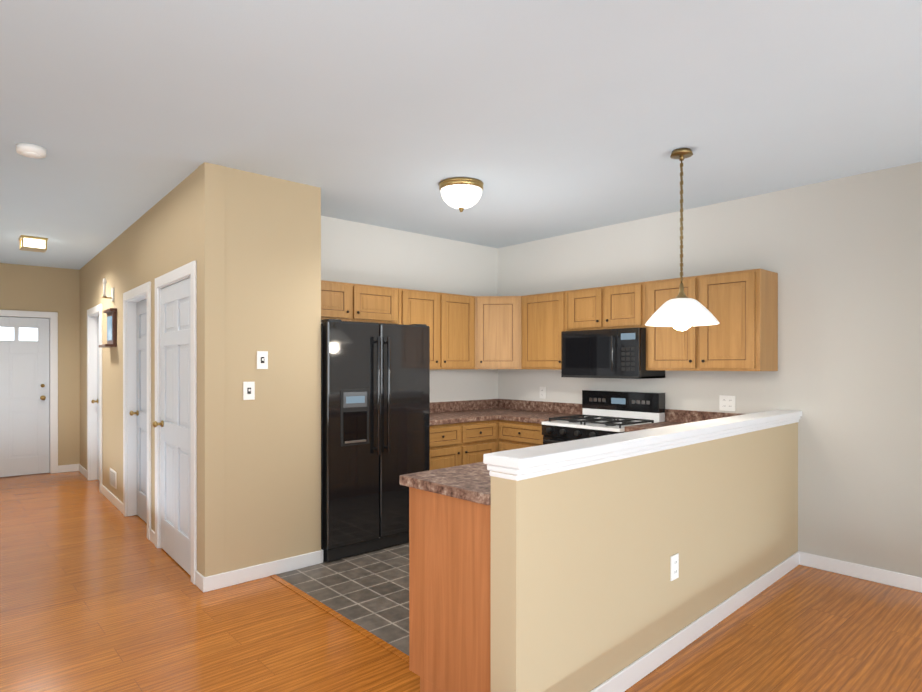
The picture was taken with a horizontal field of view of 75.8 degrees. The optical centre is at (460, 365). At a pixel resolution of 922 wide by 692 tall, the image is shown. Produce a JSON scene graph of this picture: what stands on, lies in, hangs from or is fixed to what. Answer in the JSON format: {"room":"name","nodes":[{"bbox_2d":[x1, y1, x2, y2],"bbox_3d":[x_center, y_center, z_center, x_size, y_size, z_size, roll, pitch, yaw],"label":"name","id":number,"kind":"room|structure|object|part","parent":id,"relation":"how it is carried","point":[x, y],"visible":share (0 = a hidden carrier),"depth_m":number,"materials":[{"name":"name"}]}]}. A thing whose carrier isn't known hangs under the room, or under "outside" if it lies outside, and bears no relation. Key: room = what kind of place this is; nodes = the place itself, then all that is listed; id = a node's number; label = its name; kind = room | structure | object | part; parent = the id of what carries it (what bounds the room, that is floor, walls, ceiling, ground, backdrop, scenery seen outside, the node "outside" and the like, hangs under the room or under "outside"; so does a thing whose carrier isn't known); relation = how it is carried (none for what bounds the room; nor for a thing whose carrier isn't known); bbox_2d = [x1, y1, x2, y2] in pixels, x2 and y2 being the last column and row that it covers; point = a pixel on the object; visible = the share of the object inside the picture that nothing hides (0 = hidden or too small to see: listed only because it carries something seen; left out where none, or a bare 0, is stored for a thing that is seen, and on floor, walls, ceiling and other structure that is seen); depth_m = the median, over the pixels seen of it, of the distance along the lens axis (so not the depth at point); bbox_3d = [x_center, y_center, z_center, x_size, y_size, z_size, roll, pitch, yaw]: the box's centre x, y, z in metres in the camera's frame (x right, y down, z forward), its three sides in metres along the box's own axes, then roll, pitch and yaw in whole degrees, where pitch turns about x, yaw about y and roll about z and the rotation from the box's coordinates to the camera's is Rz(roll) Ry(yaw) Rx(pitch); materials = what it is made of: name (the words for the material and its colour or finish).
{"room":"kitchen","nodes":[
{"label":"kitchen","id":0,"kind":"room"},
{"bbox_2d":[0,263,79,465],"bbox_3d":[-5.597,0.066,7.193,1.624,2.600,0.182,0,0,-42],"label":"wall","id":1,"kind":"structure","parent":0,"point":[35,288],"depth_m":7.54,"materials":[{"name":"beige paint"}]},
{"bbox_2d":[0,317,48,476],"bbox_3d":[-5.534,0.385,7.183,0.901,1.945,0.159,0,0,-42],"label":"front door","id":2,"kind":"structure","parent":1,"relation":"in","point":[24,417],"depth_m":7.32,"materials":[{"name":"white wood"}]},
{"bbox_3d":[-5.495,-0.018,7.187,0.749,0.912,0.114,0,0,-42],"label":"front door glass panes","id":3,"kind":"part","parent":2,"relation":"part of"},
{"bbox_2d":[0,310,57,473],"bbox_3d":[-5.523,0.348,7.167,1.070,2.035,0.063,0,0,-42],"label":"door frame","id":4,"kind":"structure","parent":1,"relation":"attached to","point":[53,316],"depth_m":7.47,"materials":[{"name":"white wood"}]},
{"bbox_2d":[80,162,224,576],"bbox_3d":[-3.235,0.068,5.708,0.328,2.600,5.421,0,0,-42],"label":"wall","id":5,"kind":"structure","parent":0,"point":[159,238],"depth_m":4.23,"materials":[{"name":"beige paint"}]},
{"bbox_2d":[87,304,101,492],"bbox_3d":[-4.110,0.354,6.748,0.171,2.025,0.950,0,0,-42],"label":"door frame","id":6,"kind":"structure","parent":5,"relation":"attached to","point":[92,313],"depth_m":7.02,"materials":[{"name":"white wood"}]},
{"bbox_2d":[91,317,98,479],"bbox_3d":[-4.091,0.393,6.759,0.107,1.931,0.780,0,0,-42],"label":"room door","id":7,"kind":"structure","parent":5,"relation":"in","point":[94,401],"depth_m":7.00,"materials":[{"name":"white wood"}]},
{"bbox_2d":[102,278,113,300],"bbox_3d":[-3.471,-0.743,5.821,0.098,0.222,0.060,0,0,-42],"label":"sconce","id":8,"kind":"object","parent":5,"relation":"attached to","point":[104,290],"visible":1,"depth_m":5.80,"materials":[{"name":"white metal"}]},
{"bbox_2d":[99,308,116,347],"bbox_3d":[-3.474,-0.362,5.822,0.114,0.370,0.383,0,0,-42],"label":"framed picture","id":9,"kind":"object","parent":5,"relation":"attached to","point":[111,327],"visible":1,"depth_m":5.73,"materials":[{"name":"brown wood"}]},
{"bbox_2d":[110,468,116,488],"bbox_3d":[-3.439,1.118,5.853,0.021,0.160,0.320,0,0,-42],"label":"air vent","id":10,"kind":"object","parent":5,"relation":"in","point":[113,478],"visible":1,"depth_m":5.82,"materials":[{"name":"white metal"}]},
{"bbox_2d":[58,464,203,591],"bbox_3d":[-3.254,1.323,5.614,0.235,0.090,5.318,0,0,-42],"label":"baseboard","id":11,"kind":"structure","parent":5,"relation":"attached to","point":[115,501],"depth_m":5.88,"materials":[{"name":"white wood"}]},
{"bbox_2d":[123,284,143,516],"bbox_3d":[-2.712,0.357,5.061,0.174,2.025,1.010,0,0,-42],"label":"door frame","id":12,"kind":"structure","parent":5,"relation":"attached to","point":[132,297],"depth_m":5.37,"materials":[{"name":"white wood"}]},
{"bbox_2d":[129,299,146,522],"bbox_3d":[-2.692,0.396,5.074,0.107,1.931,0.840,0,0,-42],"label":"room door","id":13,"kind":"structure","parent":5,"relation":"in","point":[141,354],"depth_m":5.25,"materials":[{"name":"white wood"}]},
{"bbox_3d":[-2.940,0.431,5.323,0.070,0.048,0.049,0,0,-42],"label":"knob","id":14,"kind":"part","parent":13,"relation":"part of","materials":[{"name":"gold metal"}]},
{"bbox_2d":[144,261,196,583],"bbox_3d":[-1.942,0.358,4.134,0.174,2.025,1.020,0,0,-42],"label":"door frame","id":15,"kind":"structure","parent":5,"relation":"attached to","point":[189,270],"depth_m":4.43,"materials":[{"name":"white wood"}]},
{"bbox_2d":[153,278,190,575],"bbox_3d":[-1.977,0.397,4.101,0.107,1.931,0.850,0,0,-42],"label":"closet door","id":16,"kind":"structure","parent":5,"relation":"in","point":[175,423],"depth_m":4.09,"materials":[{"name":"white wood"}]},
{"bbox_3d":[-2.228,0.432,4.354,0.070,0.048,0.049,0,0,-42],"label":"knob","id":17,"kind":"part","parent":16,"relation":"part of","materials":[{"name":"gold metal"}]},
{"bbox_2d":[203,549,322,591],"bbox_3d":[-1.264,1.326,3.849,0.806,0.090,0.033,0,0,-42],"label":"baseboard","id":18,"kind":"structure","parent":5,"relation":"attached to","point":[238,576],"depth_m":3.80,"materials":[{"name":"white wood"}]},
{"bbox_2d":[198,162,320,576],"bbox_3d":[-1.491,0.071,4.102,0.780,2.600,0.690,0,0,-42],"label":"wall block","id":19,"kind":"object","parent":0,"point":[273,309],"visible":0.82,"depth_m":3.85,"materials":[{"name":"beige paint"}]},
{"bbox_2d":[243,382,254,399],"bbox_3d":[-1.343,0.162,3.759,0.072,0.115,0.016,0,0,-42],"label":"light switch","id":20,"kind":"object","parent":19,"relation":"attached to","point":[248,390],"visible":1,"depth_m":3.76,"materials":[{"name":"white plastic"}]},
{"bbox_2d":[257,351,267,368],"bbox_3d":[-1.278,-0.033,3.817,0.072,0.115,0.016,0,0,-42],"label":"light switch","id":21,"kind":"object","parent":19,"relation":"attached to","point":[262,359],"visible":1,"depth_m":3.82,"materials":[{"name":"white plastic"}]},
{"bbox_2d":[276,542,408,655],"bbox_3d":[0.339,1.400,4.354,3.000,0.060,3.040,0,0,-42],"label":"floor","id":22,"kind":"structure","parent":0,"point":[368,591],"depth_m":3.65,"materials":[{"name":"grey tile"}]},
{"bbox_2d":[321,319,429,561],"bbox_3d":[-0.803,0.524,4.630,0.906,1.692,0.783,0,0,-42],"label":"fridge","id":23,"kind":"object","parent":22,"relation":"on","point":[357,549],"depth_m":4.30,"materials":[{"name":"black metal"}]},
{"bbox_3d":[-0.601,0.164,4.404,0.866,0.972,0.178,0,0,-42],"label":"fridge handle","id":24,"kind":"part","parent":23,"relation":"part of","materials":[{"name":"black metal"}]},
{"bbox_3d":[-0.607,0.485,4.412,0.906,1.590,0.080,0,0,-42],"label":"fridge door","id":25,"kind":"part","parent":23,"relation":"part of","materials":[{"name":"black metal"}]},
{"bbox_2d":[404,485,490,691],"bbox_3d":[0.350,0.937,2.731,1.187,0.872,0.587,0,0,-42],"label":"base cabinet","id":26,"kind":"object","parent":22,"relation":"on","point":[450,570],"depth_m":2.30,"materials":[{"name":"brown wood"}]},
{"bbox_2d":[399,457,490,508],"bbox_3d":[0.987,0.478,3.322,2.988,0.040,0.618,0,0,-42],"label":"countertop","id":27,"kind":"structure","parent":26,"relation":"on","point":[469,480],"depth_m":2.38,"materials":[{"name":"brown stone"}]},
{"bbox_2d":[625,421,688,430],"bbox_3d":[1.557,0.476,4.482,0.606,0.040,0.346,0,0,-42],"label":"countertop","id":28,"kind":"structure","parent":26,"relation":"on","point":[667,423],"depth_m":4.48,"materials":[{"name":"brown stone"}]},
{"bbox_2d":[430,421,464,464],"bbox_3d":[-0.360,0.933,5.175,0.448,0.872,0.596,0,0,-42],"label":"base cabinet","id":29,"kind":"object","parent":22,"relation":"on","point":[447,439],"depth_m":5.00,"materials":[{"name":"brown wood"}]},
{"bbox_2d":[430,409,532,424],"bbox_3d":[0.032,0.474,5.519,1.493,0.040,0.606,0,0,-42],"label":"countertop","id":30,"kind":"structure","parent":29,"relation":"on","point":[462,414],"depth_m":5.46,"materials":[{"name":"brown stone"}]},
{"bbox_2d":[465,417,496,456],"bbox_3d":[-0.037,0.932,5.464,0.418,0.872,0.596,0,0,-42],"label":"base cabinet","id":31,"kind":"object","parent":22,"relation":"on","point":[480,436],"depth_m":5.26,"materials":[{"name":"brown wood"}]},
{"bbox_2d":[497,417,543,451],"bbox_3d":[0.742,0.932,5.400,0.596,0.872,0.577,0,0,-42],"label":"base cabinet","id":32,"kind":"object","parent":22,"relation":"on","point":[511,435],"depth_m":5.23,"materials":[{"name":"brown wood"}]},
{"bbox_2d":[497,413,582,420],"bbox_3d":[0.748,0.474,5.385,0.606,0.040,0.549,0,0,-42],"label":"countertop","id":33,"kind":"structure","parent":32,"relation":"on","point":[508,416],"depth_m":5.35,"materials":[{"name":"brown stone"}]},
{"bbox_2d":[542,390,664,444],"bbox_3d":[1.147,0.797,4.861,0.712,1.145,0.753,0,0,-42],"label":"range","id":34,"kind":"object","parent":22,"relation":"on","point":[605,412],"visible":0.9,"depth_m":4.86,"materials":[{"name":"black metal"}]},
{"bbox_2d":[321,216,497,401],"bbox_3d":[-0.607,0.068,5.438,2.560,2.600,0.120,0,0,-42],"label":"wall","id":35,"kind":"structure","parent":0,"point":[360,253],"depth_m":5.58,"materials":[{"name":"white paint"}]},
{"bbox_2d":[321,280,360,322],"bbox_3d":[-1.112,-0.500,4.680,0.532,0.300,0.326,0,0,-42],"label":"upper cabinet","id":36,"kind":"object","parent":35,"relation":"attached to","point":[339,300],"depth_m":4.63,"materials":[{"name":"brown wood"}]},
{"bbox_2d":[361,284,400,323],"bbox_3d":[-0.824,-0.501,4.938,0.533,0.300,0.326,0,0,-42],"label":"upper cabinet","id":37,"kind":"object","parent":35,"relation":"attached to","point":[379,304],"depth_m":4.87,"materials":[{"name":"brown wood"}]},
{"bbox_2d":[401,289,480,369],"bbox_3d":[-0.259,-0.307,5.411,0.931,0.690,0.376,0,0,-42],"label":"upper cabinet","id":38,"kind":"object","parent":35,"relation":"attached to","point":[453,320],"depth_m":5.36,"materials":[{"name":"brown wood"}]},
{"bbox_2d":[430,399,496,412],"bbox_3d":[-0.163,0.404,5.737,1.493,0.100,0.020,0,0,-42],"label":"backsplash","id":39,"kind":"structure","parent":35,"relation":"attached to","point":[450,406],"depth_m":5.86,"materials":[{"name":"brown stone"}]},
{"bbox_2d":[0,471,921,691],"bbox_3d":[-1.603,1.403,2.775,8.000,0.060,12.600,0,0,-42],"label":"floor","id":40,"kind":"structure","parent":0,"point":[100,592],"depth_m":3.06,"materials":[{"name":"brown wood"}]},
{"bbox_2d":[270,575,408,662],"bbox_3d":[-0.703,1.369,3.269,0.040,0.006,1.575,0,0,-42],"label":"transition strip","id":41,"kind":"object","parent":40,"relation":"on","point":[370,636],"visible":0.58,"depth_m":3.17,"materials":[{"name":"brown wood"}]},
{"bbox_2d":[0,0,921,269],"bbox_3d":[-1.603,-1.267,2.771,8.000,0.080,12.600,0,0,-42],"label":"ceiling","id":42,"kind":"structure","parent":0,"point":[541,119],"depth_m":2.80,"materials":[{"name":"white paint"}]},
{"bbox_2d":[16,143,46,158],"bbox_3d":[-2.428,-1.206,3.347,0.144,0.045,0.144,0,0,-42],"label":"smoke detector","id":43,"kind":"object","parent":42,"relation":"attached to","point":[31,151],"visible":1,"depth_m":3.31,"materials":[{"name":"white plastic"}]},
{"bbox_2d":[19,235,47,252],"bbox_3d":[-4.152,-1.176,5.750,0.210,0.113,0.210,0,0,-42],"label":"light","id":44,"kind":"object","parent":42,"relation":"attached to","point":[23,248],"depth_m":5.70,"materials":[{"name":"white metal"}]},
{"bbox_3d":[-4.152,-1.169,5.750,0.172,0.082,0.172,0,0,-42],"label":"hall ceiling light shade","id":45,"kind":"part","parent":44,"relation":"part of","materials":[{"name":"white glass"}]},
{"bbox_2d":[439,177,483,211],"bbox_3d":[0.002,-1.134,4.021,0.304,0.190,0.304,0,0,-42],"label":"kitchen ceiling light","id":46,"kind":"object","parent":42,"relation":"attached to","point":[461,180],"depth_m":3.92,"materials":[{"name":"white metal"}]},
{"bbox_3d":[0.002,-1.126,4.021,0.280,0.122,0.280,0,0,-42],"label":"kitchen ceiling light shade","id":47,"kind":"part","parent":46,"relation":"part of","materials":[{"name":"white glass"}]},
{"bbox_2d":[645,148,718,330],"bbox_3d":[1.264,-0.713,3.394,0.404,1.029,0.404,0,0,-42],"label":"pendant lamp","id":48,"kind":"object","parent":42,"relation":"hanging from","point":[681,311],"visible":1,"depth_m":3.33,"materials":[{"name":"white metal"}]},
{"bbox_3d":[1.264,-0.286,3.395,0.116,0.175,0.116,0,0,-42],"label":"bulb","id":49,"kind":"part","parent":48,"relation":"part of","materials":[{"name":"white glass"}]},
{"bbox_3d":[1.264,-0.307,3.395,0.404,0.150,0.404,0,0,-42],"label":"lamp shade","id":50,"kind":"part","parent":48,"relation":"part of","materials":[{"name":"white glass"}]},
{"bbox_2d":[491,422,797,691],"bbox_3d":[1.216,0.862,3.100,2.973,1.020,0.229,0,0,-42],"label":"wall","id":51,"kind":"structure","parent":0,"point":[587,595],"depth_m":2.51,"materials":[{"name":"beige paint"}]},
{"bbox_2d":[483,410,801,480],"bbox_3d":[1.212,0.355,3.095,2.987,0.079,0.285,0,0,-42],"label":"ledge","id":52,"kind":"object","parent":51,"relation":"on","point":[530,462],"depth_m":2.49,"materials":[{"name":"white wood"}]},
{"bbox_2d":[670,553,678,580],"bbox_3d":[1.017,0.961,2.817,0.072,0.115,0.011,0,0,-42],"label":"outlet","id":53,"kind":"object","parent":51,"relation":"attached to","point":[674,567],"visible":1,"depth_m":2.81,"materials":[{"name":"white plastic"}]},
{"bbox_2d":[590,551,818,691],"bbox_3d":[1.241,1.327,3.043,2.961,0.090,0.137,0,0,-42],"label":"baseboard","id":54,"kind":"structure","parent":51,"relation":"attached to","point":[631,674],"depth_m":2.97,"materials":[{"name":"white wood"}]},
{"bbox_2d":[498,162,921,577],"bbox_3d":[2.887,0.072,3.547,0.120,2.600,7.600,0,0,-42],"label":"wall","id":55,"kind":"structure","parent":0,"point":[842,257],"depth_m":3.97,"materials":[{"name":"white paint"}]},
{"bbox_2d":[481,296,516,368],"bbox_3d":[0.362,-0.307,5.807,0.616,0.690,0.616,0,0,-42],"label":"upper cabinet","id":56,"kind":"object","parent":55,"relation":"attached to","point":[498,313],"depth_m":5.57,"materials":[{"name":"brown wood"}]},
{"bbox_2d":[517,291,564,369],"bbox_3d":[0.821,-0.307,5.474,0.377,0.690,0.589,0,0,-42],"label":"upper cabinet","id":57,"kind":"object","parent":55,"relation":"attached to","point":[540,317],"depth_m":5.38,"materials":[{"name":"brown wood"}]},
{"bbox_2d":[540,387,545,398],"bbox_3d":[0.795,0.268,5.782,0.009,0.115,0.072,0,0,-42],"label":"outlet","id":58,"kind":"object","parent":55,"relation":"attached to","point":[542,392],"visible":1,"depth_m":5.77,"materials":[{"name":"white plastic"}]},
{"bbox_2d":[565,288,592,330],"bbox_3d":[1.188,-0.474,5.101,0.327,0.355,0.451,0,0,-42],"label":"upper cabinet","id":59,"kind":"object","parent":55,"relation":"attached to","point":[578,303],"depth_m":5.06,"materials":[{"name":"brown wood"}]},
{"bbox_2d":[593,282,640,329],"bbox_3d":[1.392,-0.473,4.873,0.327,0.355,0.451,0,0,-42],"label":"upper cabinet","id":60,"kind":"object","parent":55,"relation":"attached to","point":[615,306],"depth_m":4.78,"materials":[{"name":"brown wood"}]},
{"bbox_2d":[561,327,664,378],"bbox_3d":[1.250,-0.093,4.952,0.435,0.395,0.751,0,0,-42],"label":"microwave","id":61,"kind":"object","parent":60,"relation":"attached to","point":[612,353],"visible":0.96,"depth_m":4.78,"materials":[{"name":"black glass"}]},
{"bbox_2d":[497,399,742,422],"bbox_3d":[1.304,0.405,5.202,0.021,0.100,2.736,0,0,-42],"label":"backsplash","id":62,"kind":"structure","parent":55,"relation":"attached to","point":[537,406],"depth_m":5.52,"materials":[{"name":"brown stone"}]},
{"bbox_2d":[641,269,777,370],"bbox_3d":[1.829,-0.305,4.387,0.327,0.690,0.853,0,0,-42],"label":"upper cabinet","id":63,"kind":"object","parent":55,"relation":"attached to","point":[744,303],"depth_m":4.16,"materials":[{"name":"brown wood"}]},
{"bbox_2d":[719,395,734,410],"bbox_3d":[1.997,0.285,4.442,0.009,0.115,0.118,0,0,-42],"label":"outlet","id":64,"kind":"object","parent":55,"relation":"attached to","point":[726,403],"visible":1,"depth_m":4.45,"materials":[{"name":"white plastic"}]},
{"bbox_2d":[819,556,921,592],"bbox_3d":[3.807,1.328,2.423,0.013,0.090,4.455,0,0,-42],"label":"baseboard","id":65,"kind":"structure","parent":55,"relation":"attached to","point":[909,582],"depth_m":3.75,"materials":[{"name":"white wood"}]}
]}

